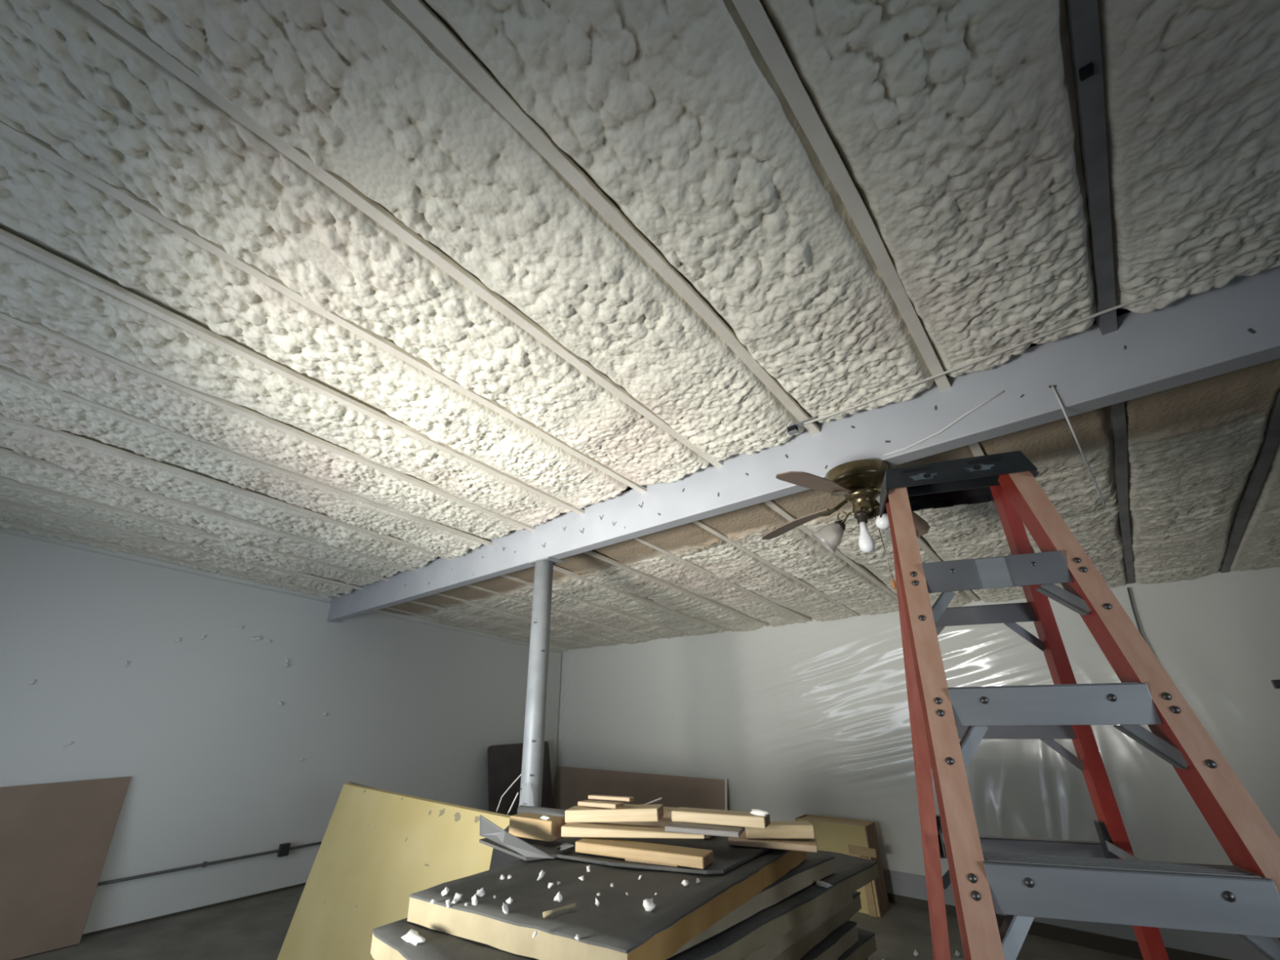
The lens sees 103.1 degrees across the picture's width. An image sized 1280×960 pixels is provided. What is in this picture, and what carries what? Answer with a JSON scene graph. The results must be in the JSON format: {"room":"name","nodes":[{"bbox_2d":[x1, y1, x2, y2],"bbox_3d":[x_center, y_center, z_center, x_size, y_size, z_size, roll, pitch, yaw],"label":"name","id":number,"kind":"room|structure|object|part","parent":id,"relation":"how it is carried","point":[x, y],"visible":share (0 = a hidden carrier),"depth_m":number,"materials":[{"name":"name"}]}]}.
{"room":"room under renovation","nodes":[
{"label":"room under renovation","id":0,"kind":"room"},
{"bbox_2d":[0,528,562,934],"bbox_3d":[-4.006,2.837,5.961,0.120,3.850,8.206,-20,-30,36],"label":"wall","id":1,"kind":"structure","parent":0,"point":[120,554],"depth_m":5.72,"materials":[{"name":"grey paint"}]},
{"bbox_2d":[81,882,306,937],"bbox_3d":[-3.941,4.334,5.231,0.012,0.120,7.956,-20,-30,36],"label":"baseboard","id":2,"kind":"structure","parent":1,"relation":"attached to","point":[304,883],"depth_m":4.84,"materials":[{"name":"grey"}]},
{"bbox_2d":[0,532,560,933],"bbox_3d":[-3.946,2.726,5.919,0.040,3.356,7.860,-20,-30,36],"label":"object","id":3,"kind":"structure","parent":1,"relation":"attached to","point":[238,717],"depth_m":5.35,"materials":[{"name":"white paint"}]},
{"bbox_2d":[97,799,553,886],"bbox_3d":[-3.891,3.919,5.348,0.060,0.110,7.700,-20,-30,36],"label":"conduit","id":4,"kind":"object","parent":3,"relation":"attached to","point":[283,850],"visible":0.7,"depth_m":5.04,"materials":[{"name":"grey metal"}]},
{"bbox_2d":[13,884,1140,959],"bbox_3d":[-0.074,3.118,2.151,10.385,0.502,8.186,-20,-30,36],"label":"floor","id":5,"kind":"structure","parent":0,"point":[255,928],"depth_m":4.31,"materials":[{"name":"concrete"}]},
{"bbox_2d":[0,776,130,959],"bbox_3d":[-5.457,2.994,3.725,0.140,1.202,2.245,-20,-30,36],"label":"board","id":6,"kind":"object","parent":5,"relation":"on","point":[55,838],"visible":1,"depth_m":4.26,"materials":[{"name":"brown wood"}]},
{"bbox_2d":[348,782,378,789],"bbox_3d":[-1.749,2.904,3.545,2.231,1.230,0.273,-18,-29,33],"label":"board","id":7,"kind":"object","parent":5,"relation":"on","point":[348,782],"visible":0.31,"depth_m":4.39,"materials":[{"name":"yellow wood"}]},
{"bbox_2d":[276,782,510,959],"bbox_3d":[-1.717,2.862,3.445,2.295,1.231,0.314,-18,-29,33],"label":"board","id":8,"kind":"object","parent":5,"relation":"on","point":[378,848],"visible":0.85,"depth_m":3.61,"materials":[{"name":"plastic"}]},
{"bbox_2d":[438,808,444,817],"bbox_3d":[-1.386,2.324,3.550,0.061,0.054,0.012,-15,-27,28],"label":"hole","id":9,"kind":"object","parent":8,"relation":"attached to","point":[441,811],"depth_m":3.55,"materials":[{"name":"beige"}]},
{"bbox_2d":[453,812,460,822],"bbox_3d":[-1.239,2.285,3.444,0.080,0.055,0.016,-20,-30,36],"label":"hole","id":10,"kind":"object","parent":8,"relation":"attached to","point":[456,815],"depth_m":3.44,"materials":[{"name":"beige"}]},
{"bbox_2d":[474,816,479,822],"bbox_3d":[-1.068,2.228,3.332,0.061,0.037,0.011,-18,-29,33],"label":"hole","id":11,"kind":"object","parent":8,"relation":"attached to","point":[477,819],"depth_m":3.33,"materials":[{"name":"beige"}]},
{"bbox_2d":[487,741,553,815],"bbox_3d":[-1.741,4.569,7.476,0.289,1.229,1.120,-20,-30,36],"label":"panel","id":12,"kind":"object","parent":5,"relation":"on","point":[504,761],"visible":0.5,"depth_m":7.42,"materials":[{"name":"black"}]},
{"bbox_2d":[519,556,563,807],"bbox_3d":[-0.725,1.945,3.417,0.280,2.864,0.280,-20,-30,36],"label":"support post","id":13,"kind":"object","parent":5,"relation":"on","point":[531,776],"visible":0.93,"depth_m":3.58,"materials":[{"name":"grey metal"}]},
{"bbox_2d":[495,773,521,813],"bbox_3d":[-0.907,2.187,3.359,0.291,0.444,0.010,-13,-27,26],"label":"wire","id":14,"kind":"object","parent":13,"relation":"hanging from","point":[521,774],"visible":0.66,"depth_m":3.39,"materials":[{"name":"white"}]},
{"bbox_2d":[506,792,518,814],"bbox_3d":[-0.896,2.272,3.315,0.232,0.414,0.010,-14,-27,26],"label":"wire","id":15,"kind":"object","parent":13,"relation":"hanging from","point":[517,793],"visible":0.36,"depth_m":3.34,"materials":[{"name":"white"}]},
{"bbox_3d":[-0.742,0.646,4.005,0.240,0.012,0.150,-20,-30,36],"label":"cap plate","id":16,"kind":"part","parent":13,"relation":"part of","materials":[{"name":"grey metal"}]},
{"bbox_2d":[326,266,1279,622],"bbox_3d":[-0.058,0.249,3.517,10.176,0.334,0.160,-20,-30,36],"label":"beam","id":17,"kind":"structure","parent":13,"relation":"on","point":[1235,326],"depth_m":2.31,"materials":[{"name":"grey metal"}]},
{"bbox_2d":[761,458,929,589],"bbox_3d":[1.087,0.236,2.437,0.904,0.602,0.912,-4,-24,6],"label":"ceiling fan","id":18,"kind":"object","parent":17,"relation":"hanging from","point":[860,482],"visible":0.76,"depth_m":2.44,"materials":[{"name":"gold metal"}]},
{"bbox_3d":[0.851,0.244,2.758,0.148,0.071,0.430,17,-30,-36],"label":"blade","id":19,"kind":"part","parent":18,"relation":"part of","materials":[{"name":"brown wood"}]},
{"bbox_3d":[0.784,0.015,2.284,0.430,0.039,0.148,16,-29,-33],"label":"blade","id":20,"kind":"part","parent":18,"relation":"part of","materials":[{"name":"brown wood"}]},
{"bbox_3d":[0.924,0.286,2.495,0.154,0.152,0.137,-20,-30,36],"label":"lamp shade","id":21,"kind":"part","parent":18,"relation":"part of","materials":[{"name":"white glass"}]},
{"bbox_3d":[1.024,0.189,2.494,0.087,0.061,0.011,-12,-26,23],"label":"light arm","id":22,"kind":"part","parent":18,"relation":"part of","materials":[{"name":"gold metal"}]},
{"bbox_3d":[1.021,0.252,2.307,0.068,0.159,0.067,-20,-30,36],"label":"light bulb","id":23,"kind":"part","parent":18,"relation":"part of","materials":[{"name":"white glass"}]},
{"bbox_3d":[1.101,0.182,2.285,0.068,0.099,0.126,-20,-30,36],"label":"light bulb","id":24,"kind":"part","parent":18,"relation":"part of","materials":[{"name":"white glass"}]},
{"bbox_3d":[1.125,0.291,2.355,0.021,0.330,0.006,-20,-30,36],"label":"pull chain","id":25,"kind":"part","parent":18,"relation":"part of","materials":[{"name":"beige"}]},
{"bbox_3d":[1.283,0.273,2.482,0.138,0.152,0.152,-20,-30,36],"label":"lamp shade","id":26,"kind":"part","parent":18,"relation":"part of","materials":[{"name":"glass"}]},
{"bbox_3d":[1.393,0.222,2.708,0.430,0.091,0.148,17,-30,-36],"label":"blade","id":27,"kind":"part","parent":18,"relation":"part of","materials":[{"name":"brown wood"}]},
{"bbox_2d":[884,391,1004,456],"bbox_3d":[1.363,-0.250,2.303,0.521,0.138,0.013,-20,-30,36],"label":"wire","id":28,"kind":"object","parent":17,"relation":"attached to","point":[1002,392],"visible":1,"depth_m":2.28,"materials":[{"name":"white"}]},
{"bbox_2d":[1051,385,1105,506],"bbox_3d":[1.682,-0.145,1.955,0.013,0.524,0.015,-20,-30,36],"label":"string","id":29,"kind":"object","parent":17,"relation":"hanging from","point":[1052,386],"visible":1,"depth_m":1.94,"materials":[{"name":"white"}]},
{"bbox_2d":[552,765,727,809],"bbox_3d":[-0.154,4.594,7.075,3.216,0.919,0.192,-20,-30,36],"label":"board","id":30,"kind":"object","parent":5,"relation":"on","point":[574,784],"visible":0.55,"depth_m":7.12,"materials":[{"name":"brown wood"}]},
{"bbox_2d":[795,813,889,917],"bbox_3d":[2.036,3.835,5.101,0.792,0.702,0.284,-20,-30,36],"label":"board","id":31,"kind":"object","parent":5,"relation":"on","point":[854,837],"visible":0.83,"depth_m":5.00,"materials":[{"name":"yellow wood"}]},
{"bbox_3d":[1.746,3.946,5.337,0.012,0.702,0.266,-20,-30,36],"label":"panel","id":32,"kind":"part","parent":31,"relation":"part of","materials":[{"name":"yellow wood"}]},
{"bbox_3d":[2.014,3.546,5.259,0.708,0.015,0.238,-20,-30,36],"label":"lid","id":33,"kind":"part","parent":31,"relation":"part of","materials":[{"name":"brown wood"}]},
{"bbox_3d":[2.102,3.883,5.213,0.708,0.702,0.012,-20,-30,36],"label":"panel","id":34,"kind":"part","parent":31,"relation":"part of","materials":[{"name":"brown wood"}]},
{"bbox_3d":[2.292,3.746,4.912,0.012,0.702,0.266,-20,-30,36],"label":"panel","id":35,"kind":"part","parent":31,"relation":"part of","materials":[{"name":"brown wood"}]},
{"bbox_2d":[913,950,918,956],"bbox_3d":[2.167,3.720,3.993,0.036,0.048,0.037,-3,-24,4],"label":"crumb","id":36,"kind":"object","parent":5,"relation":"on","point":[916,953],"visible":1,"depth_m":3.98,"materials":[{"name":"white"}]},
{"bbox_2d":[955,950,959,956],"bbox_3d":[2.486,3.714,3.983,0.036,0.048,0.037,-3,-24,4],"label":"crumb","id":37,"kind":"object","parent":5,"relation":"on","point":[957,953],"visible":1,"depth_m":3.97,"materials":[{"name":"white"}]},
{"bbox_2d":[879,450,1279,959],"bbox_3d":[0.950,1.104,1.016,0.808,2.517,1.490,-9,-25,17],"label":"stepladder","id":38,"kind":"object","parent":5,"relation":"on","point":[1023,879],"visible":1,"depth_m":1.11,"materials":[{"name":"red plastic"}]},
{"bbox_3d":[0.846,1.299,1.431,0.051,2.482,0.697,-1,-24,0],"label":"rail","id":39,"kind":"part","parent":38,"relation":"part of","materials":[{"name":"red plastic"}]},
{"bbox_3d":[0.594,1.030,0.801,0.270,2.492,0.776,-9,-25,17],"label":"rail","id":40,"kind":"part","parent":38,"relation":"part of","materials":[{"name":"red plastic"}]},
{"bbox_3d":[1.312,1.226,1.289,0.051,2.482,0.697,-18,-29,33],"label":"rail","id":41,"kind":"part","parent":38,"relation":"part of","materials":[{"name":"red plastic"}]},
{"bbox_3d":[1.093,0.952,0.649,0.073,2.492,0.820,-2,-24,1],"label":"rail","id":42,"kind":"part","parent":38,"relation":"part of","materials":[{"name":"red plastic"}]},
{"bbox_3d":[0.136,2.674,1.500,0.750,0.035,1.250,-20,-30,36],"label":"pallet","id":43,"kind":"object","parent":5,"relation":"on","visible":0},
{"bbox_3d":[0.149,2.616,1.503,0.844,0.062,1.557,-20,-30,36],"label":"board","id":44,"kind":"object","parent":43,"relation":"on","visible":0},
{"bbox_3d":[0.197,2.576,1.577,0.923,0.062,1.598,-20,-30,36],"label":"board","id":45,"kind":"object","parent":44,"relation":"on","visible":0},
{"bbox_3d":[0.152,2.501,1.567,0.891,0.062,1.586,-20,-30,36],"label":"board","id":46,"kind":"object","parent":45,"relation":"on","visible":0},
{"bbox_3d":[0.172,2.457,1.628,0.865,0.062,1.572,-20,-30,36],"label":"board","id":47,"kind":"object","parent":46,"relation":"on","visible":0},
{"bbox_3d":[0.172,2.365,1.583,0.845,0.062,1.558,-20,-30,36],"label":"board","id":48,"kind":"object","parent":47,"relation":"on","visible":0},
{"bbox_3d":[0.176,2.343,1.696,0.918,0.062,1.596,-20,-30,36],"label":"board","id":49,"kind":"object","parent":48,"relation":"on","visible":0},
{"bbox_3d":[0.130,2.268,1.686,0.889,0.062,1.585,-20,-30,36],"label":"board","id":50,"kind":"object","parent":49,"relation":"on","visible":0},
{"bbox_3d":[0.201,2.205,1.710,0.868,0.062,1.569,-20,-30,36],"label":"board","id":51,"kind":"object","parent":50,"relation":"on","visible":0},
{"bbox_3d":[0.154,2.131,1.702,0.844,0.062,1.564,-20,-30,36],"label":"board","id":52,"kind":"object","parent":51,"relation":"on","visible":0},
{"bbox_3d":[0.155,2.109,1.814,0.922,0.062,1.598,-20,-30,36],"label":"board","id":53,"kind":"object","parent":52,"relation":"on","visible":0},
{"bbox_3d":[0.157,2.018,1.769,0.889,0.062,1.588,-20,-30,36],"label":"board","id":54,"kind":"object","parent":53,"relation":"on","visible":0},
{"bbox_3d":[0.181,1.972,1.829,0.869,0.062,1.566,-20,-30,36],"label":"board","id":55,"kind":"object","parent":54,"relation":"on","visible":0},
{"bbox_3d":[0.136,1.897,1.819,0.843,0.062,1.557,-20,-30,36],"label":"board","id":56,"kind":"object","parent":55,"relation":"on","visible":0},
{"bbox_2d":[836,928,876,959],"bbox_3d":[0.155,1.858,1.895,1.620,0.058,0.813,21,-32,-40],"label":"board","id":57,"kind":"object","parent":56,"relation":"on","point":[865,946],"visible":0.06,"depth_m":2.08,"materials":[{"name":"plastic"}]},
{"bbox_2d":[799,920,858,959],"bbox_3d":[0.098,1.768,1.843,0.811,0.058,1.523,-22,-31,38],"label":"board","id":58,"kind":"object","parent":57,"relation":"on","point":[842,938],"visible":0.06,"depth_m":1.97,"materials":[{"name":"plastic"}]},
{"bbox_2d":[773,891,862,959],"bbox_3d":[0.154,1.744,1.944,0.826,0.058,1.637,-20,-30,36],"label":"board","id":59,"kind":"object","parent":58,"relation":"on","point":[797,951],"visible":0.02,"depth_m":1.96,"materials":[{"name":"plastic"}]},
{"bbox_2d":[742,893,853,959],"bbox_3d":[0.110,1.659,1.903,0.850,0.058,1.541,-20,-30,36],"label":"board","id":60,"kind":"object","parent":59,"relation":"on","point":[770,951],"visible":0.02,"depth_m":1.81,"materials":[{"name":"plastic"}]},
{"bbox_2d":[666,850,879,959],"bbox_3d":[0.225,1.633,2.003,0.811,0.058,1.621,-23,-32,39],"label":"board","id":61,"kind":"object","parent":60,"relation":"on","point":[741,940],"visible":0.11,"depth_m":1.76,"materials":[{"name":"plastic"}]},
{"bbox_2d":[370,851,835,959],"bbox_3d":[0.006,1.490,1.822,0.700,0.058,1.640,-22,-32,39],"label":"board","id":62,"kind":"object","parent":61,"relation":"on","point":[387,943],"visible":0.1,"depth_m":1.50,"materials":[{"name":"plastic"}]},
{"bbox_2d":[400,928,425,945],"bbox_3d":[-0.636,1.292,1.432,0.094,0.028,0.035,-18,-29,33],"label":"crumb","id":63,"kind":"object","parent":62,"relation":"on","point":[412,936],"visible":1,"depth_m":1.42,"materials":[{"name":"white"}]},
{"bbox_2d":[407,848,806,959],"bbox_3d":[-0.013,1.429,1.843,0.819,0.068,1.293,-17,-28,32],"label":"board","id":64,"kind":"object","parent":62,"relation":"on","point":[620,927],"visible":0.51,"depth_m":1.50,"materials":[{"name":"plastic"}]},
{"bbox_2d":[441,886,448,896],"bbox_3d":[-0.606,1.281,1.581,0.023,0.027,0.023,-3,-24,4],"label":"crumb","id":65,"kind":"object","parent":64,"relation":"on","point":[445,891],"visible":1,"depth_m":1.57,"materials":[{"name":"white"}]},
{"bbox_2d":[445,898,450,908],"bbox_3d":[-0.563,1.242,1.490,0.012,0.022,0.016,17,-30,-35],"label":"crumb","id":66,"kind":"object","parent":64,"relation":"on","point":[447,901],"visible":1,"depth_m":1.49,"materials":[{"name":"white"}]},
{"bbox_2d":[451,893,462,903],"bbox_3d":[-0.546,1.252,1.514,0.028,0.038,0.016,10,-26,-23],"label":"crumb","id":67,"kind":"object","parent":64,"relation":"on","point":[457,897],"visible":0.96,"depth_m":1.51,"materials":[{"name":"white"}]},
{"bbox_2d":[471,893,477,905],"bbox_3d":[-0.488,1.241,1.500,0.017,0.033,0.024,9,-26,-21],"label":"crumb","id":68,"kind":"object","parent":64,"relation":"on","point":[474,901],"visible":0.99,"depth_m":1.50,"materials":[{"name":"white"}]},
{"bbox_2d":[475,887,484,896],"bbox_3d":[-0.492,1.274,1.568,0.025,0.030,0.026,18,-30,-37],"label":"crumb","id":69,"kind":"object","parent":64,"relation":"on","point":[480,892],"visible":0.99,"depth_m":1.56,"materials":[{"name":"white"}]},
{"bbox_2d":[502,902,508,914],"bbox_3d":[-0.378,1.210,1.427,0.017,0.036,0.028,1,-24,-4],"label":"crumb","id":70,"kind":"object","parent":64,"relation":"on","point":[504,907],"visible":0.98,"depth_m":1.42,"materials":[{"name":"white"}]},
{"bbox_2d":[506,897,512,903],"bbox_3d":[-0.384,1.243,1.500,0.020,0.023,0.019,-12,-26,24],"label":"crumb","id":71,"kind":"object","parent":64,"relation":"on","point":[509,900],"visible":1,"depth_m":1.50,"materials":[{"name":"white"}]},
{"bbox_2d":[532,929,537,937],"bbox_3d":[-0.266,1.145,1.282,0.012,0.016,0.009,4,-24,-12],"label":"crumb","id":72,"kind":"object","parent":64,"relation":"on","point":[535,933],"visible":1,"depth_m":1.28,"materials":[{"name":"white"}]},
{"bbox_2d":[536,869,545,880],"bbox_3d":[-0.333,1.327,1.703,0.026,0.038,0.020,-2,-24,1],"label":"crumb","id":73,"kind":"object","parent":64,"relation":"on","point":[542,873],"visible":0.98,"depth_m":1.70,"materials":[{"name":"white"}]},
{"bbox_2d":[547,882,553,888],"bbox_3d":[-0.286,1.296,1.625,0.016,0.014,0.017,15,-28,-31],"label":"crumb","id":74,"kind":"object","parent":64,"relation":"on","point":[550,884],"visible":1,"depth_m":1.62,"materials":[{"name":"white"}]},
{"bbox_2d":[553,891,562,902],"bbox_3d":[-0.243,1.243,1.516,0.024,0.028,0.026,-13,-27,25],"label":"crumb","id":75,"kind":"object","parent":64,"relation":"on","point":[558,897],"visible":1,"depth_m":1.51,"materials":[{"name":"white"}]},
{"bbox_2d":[542,902,575,917],"bbox_3d":[-0.224,1.195,1.411,0.101,0.015,0.015,18,-30,-36],"label":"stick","id":76,"kind":"object","parent":64,"relation":"on","point":[548,913],"visible":1,"depth_m":1.41,"materials":[{"name":"beige wood"}]},
{"bbox_2d":[574,933,579,940],"bbox_3d":[-0.156,1.132,1.256,0.012,0.012,0.011,-6,-24,11],"label":"crumb","id":77,"kind":"object","parent":64,"relation":"on","point":[577,936],"visible":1,"depth_m":1.25,"materials":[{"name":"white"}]},
{"bbox_2d":[578,875,584,880],"bbox_3d":[-0.192,1.316,1.679,0.022,0.016,0.018,-16,-28,30],"label":"crumb","id":78,"kind":"object","parent":64,"relation":"on","point":[581,878],"visible":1,"depth_m":1.68,"materials":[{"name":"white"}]},
{"bbox_2d":[586,865,590,871],"bbox_3d":[-0.179,1.362,1.775,0.013,0.023,0.018,5,-25,-13],"label":"crumb","id":79,"kind":"object","parent":64,"relation":"on","point":[588,866],"visible":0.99,"depth_m":1.77,"materials":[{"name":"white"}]},
{"bbox_2d":[595,897,599,906],"bbox_3d":[-0.122,1.222,1.468,0.015,0.027,0.019,-12,-26,24],"label":"crumb","id":80,"kind":"object","parent":64,"relation":"on","point":[597,903],"visible":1,"depth_m":1.46,"materials":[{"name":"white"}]},
{"bbox_2d":[479,814,771,874],"bbox_3d":[-0.245,1.641,2.084,1.576,0.456,0.710,-13,-26,24],"label":"sheet","id":81,"kind":"object","parent":64,"relation":"on","point":[508,848],"visible":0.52,"depth_m":1.94,"materials":[{"name":"grey"}]},
{"bbox_2d":[508,812,565,841],"bbox_3d":[-0.431,1.451,2.128,0.240,0.070,0.090,-16,-28,30],"label":"block","id":82,"kind":"object","parent":81,"relation":"on","point":[525,824],"visible":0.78,"depth_m":2.09,"materials":[{"name":"brown wood"}]},
{"bbox_2d":[540,815,550,819],"bbox_3d":[-0.386,1.378,2.071,0.052,0.016,0.019,-18,-29,33],"label":"crumb","id":83,"kind":"object","parent":82,"relation":"on","point":[544,817],"visible":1,"depth_m":2.07,"materials":[{"name":"white"}]},
{"bbox_2d":[517,804,565,817],"bbox_3d":[-0.418,1.596,2.429,0.416,0.044,0.046,-15,-27,28],"label":"tube","id":84,"kind":"object","parent":81,"relation":"on","point":[536,810],"visible":0.39,"depth_m":2.45,"materials":[{"name":"grey metal"}]},
{"bbox_2d":[553,842,573,850],"bbox_3d":[-0.286,1.404,1.944,0.090,0.022,0.059,-20,-30,36],"label":"paper scrap","id":85,"kind":"object","parent":81,"relation":"on","point":[566,846],"visible":1,"depth_m":1.94,"materials":[{"name":"grey paper"}]},
{"bbox_2d":[575,837,713,869],"bbox_3d":[0.006,1.356,1.856,0.519,0.034,0.100,-12,-26,25],"label":"plank","id":86,"kind":"object","parent":81,"relation":"on","point":[690,857],"visible":0.92,"depth_m":1.82,"materials":[{"name":"brown wood"}]},
{"bbox_2d":[560,822,706,839],"bbox_3d":[-0.024,1.360,1.978,0.569,0.036,0.100,-9,-25,13],"label":"plank","id":87,"kind":"object","parent":86,"relation":"on","point":[569,829],"visible":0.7,"depth_m":1.96,"materials":[{"name":"brown wood"}]},
{"bbox_2d":[564,804,663,822],"bbox_3d":[-0.106,1.364,2.078,0.394,0.060,0.100,-7,-25,14],"label":"plank","id":88,"kind":"object","parent":87,"relation":"on","point":[645,812],"visible":0.96,"depth_m":2.04,"materials":[{"name":"brown wood"}]},
{"bbox_2d":[577,800,623,808],"bbox_3d":[-0.164,1.341,2.101,0.050,0.029,0.241,21,-32,-40],"label":"stick","id":89,"kind":"object","parent":88,"relation":"on","point":[614,805],"visible":1,"depth_m":2.08,"materials":[{"name":"brown wood"}]},
{"bbox_2d":[587,794,634,801],"bbox_3d":[-0.125,1.338,2.138,0.030,0.028,0.261,21,-32,-41],"label":"stick","id":90,"kind":"object","parent":88,"relation":"on","point":[622,798],"visible":1,"depth_m":2.12,"materials":[{"name":"brown wood"}]},
{"bbox_2d":[642,797,662,804],"bbox_3d":[0.043,1.338,2.107,0.100,0.036,0.010,-3,-24,3],"label":"stick","id":91,"kind":"object","parent":88,"relation":"on","point":[660,798],"visible":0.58,"depth_m":2.11,"materials":[{"name":"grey wood"}]},
{"bbox_2d":[665,821,745,837],"bbox_3d":[0.246,1.321,1.925,0.282,0.018,0.120,-9,-25,19],"label":"plank","id":92,"kind":"object","parent":87,"relation":"on","point":[676,827],"visible":0.82,"depth_m":1.89,"materials":[{"name":"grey wood"}]},
{"bbox_2d":[671,807,770,828],"bbox_3d":[0.310,1.310,1.972,0.370,0.036,0.090,-11,-26,23],"label":"plank","id":93,"kind":"object","parent":92,"relation":"on","point":[686,815],"visible":0.92,"depth_m":1.94,"materials":[{"name":"brown wood"}]},
{"bbox_2d":[750,808,769,816],"bbox_3d":[0.449,1.244,1.899,0.084,0.025,0.031,-18,-29,33],"label":"crumb","id":94,"kind":"object","parent":93,"relation":"on","point":[758,812],"visible":1,"depth_m":1.89,"materials":[{"name":"white"}]},
{"bbox_2d":[625,858,677,866],"bbox_3d":[0.047,1.353,1.804,0.206,0.006,0.050,-12,-26,24],"label":"plank","id":95,"kind":"object","parent":81,"relation":"on","point":[626,860],"visible":0.42,"depth_m":1.79,"materials":[{"name":"brown wood"}]},
{"bbox_2d":[595,803,713,839],"bbox_3d":[0.060,1.507,2.256,0.563,0.085,0.100,-13,-27,25],"label":"stick","id":96,"kind":"object","parent":81,"relation":"on","point":[666,819],"visible":0.16,"depth_m":2.20,"materials":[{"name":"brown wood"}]},
{"bbox_2d":[728,831,817,852],"bbox_3d":[0.524,1.423,2.007,0.332,0.034,0.160,-7,-25,14],"label":"plank","id":97,"kind":"object","parent":81,"relation":"on","point":[810,845],"visible":0.72,"depth_m":1.95,"materials":[{"name":"brown wood"}]},
{"bbox_2d":[743,821,814,838],"bbox_3d":[0.546,1.381,2.007,0.262,0.044,0.085,-2,-24,3],"label":"plank","id":98,"kind":"object","parent":97,"relation":"on","point":[775,829],"visible":0.78,"depth_m":1.97,"materials":[{"name":"brown wood"}]},
{"bbox_2d":[643,897,655,911],"bbox_3d":[0.026,1.201,1.428,0.033,0.038,0.038,7,-25,-18],"label":"crumb","id":99,"kind":"object","parent":64,"relation":"on","point":[648,904],"visible":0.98,"depth_m":1.42,"materials":[{"name":"white"}]},
{"bbox_2d":[680,879,688,885],"bbox_3d":[0.143,1.282,1.618,0.024,0.017,0.020,2,-24,-8],"label":"crumb","id":100,"kind":"object","parent":64,"relation":"on","point":[685,882],"visible":1,"depth_m":1.61,"materials":[{"name":"white"}]},
{"bbox_2d":[816,880,832,888],"bbox_3d":[0.712,1.567,1.967,0.068,0.020,0.025,-18,-29,33],"label":"crumb","id":101,"kind":"object","parent":61,"relation":"on","point":[820,883],"visible":1,"depth_m":1.96,"materials":[{"name":"white"}]},
{"bbox_2d":[0,0,1279,651],"bbox_3d":[-0.139,0.014,3.525,10.385,1.089,8.186,-20,-30,36],"label":"ceiling","id":102,"kind":"structure","parent":0,"point":[326,299],"depth_m":1.82,"materials":[{"name":"grey"}]},
{"bbox_2d":[786,251,1279,435],"bbox_3d":[2.163,-0.764,1.566,3.670,0.039,0.044,-20,-30,36],"label":"cable","id":103,"kind":"object","parent":102,"relation":"attached to","point":[792,429],"visible":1,"depth_m":2.10,"materials":[{"name":"white plastic"},{"name":"aluminium"}]},
{"bbox_2d":[1079,62,1093,81],"bbox_3d":[1.105,-1.010,1.257,0.026,0.015,0.028,-20,-30,36],"label":"clip","id":104,"kind":"object","parent":102,"relation":"attached to","point":[1087,70],"visible":1,"depth_m":1.25,"materials":[{"name":"black"}]},
{"bbox_2d":[1127,587,1147,644],"bbox_3d":[4.332,1.325,4.359,0.061,0.802,0.034,-20,-30,36],"label":"cord","id":105,"kind":"object","parent":102,"relation":"hanging from","point":[1128,588],"visible":0.47,"depth_m":4.44,"materials":[{"name":"grey plastic"}]},
{"bbox_3d":[2.535,2.601,5.738,10.425,3.850,0.120,-20,-30,36],"label":"wall","id":106,"kind":"structure","parent":0,"visible":0},
{"bbox_2d":[557,567,1279,876],"bbox_3d":[2.467,2.735,5.591,10.122,2.550,0.050,-20,-30,36],"label":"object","id":107,"kind":"object","parent":106,"relation":"attached to","point":[798,719],"visible":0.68,"depth_m":5.26,"materials":[{"name":"white"}]},
{"bbox_2d":[1271,680,1279,688],"bbox_3d":[4.824,1.542,3.835,0.060,0.060,0.040,-20,-30,36],"label":"plug","id":108,"kind":"object","parent":107,"relation":"attached to","point":[1276,683],"visible":1,"depth_m":3.83,"materials":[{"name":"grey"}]},
{"bbox_2d":[887,893,1231,959],"bbox_3d":[2.519,4.176,4.970,10.175,0.190,0.018,-20,-30,36],"label":"baseboard","id":109,"kind":"structure","parent":106,"relation":"attached to","point":[1127,948],"depth_m":4.14,"materials":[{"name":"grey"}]},
{"bbox_2d":[882,868,1279,959],"bbox_3d":[2.523,4.081,5.028,10.185,0.370,0.012,-20,-30,36],"label":"trim","id":110,"kind":"structure","parent":106,"relation":"attached to","point":[1224,945],"depth_m":3.98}
]}

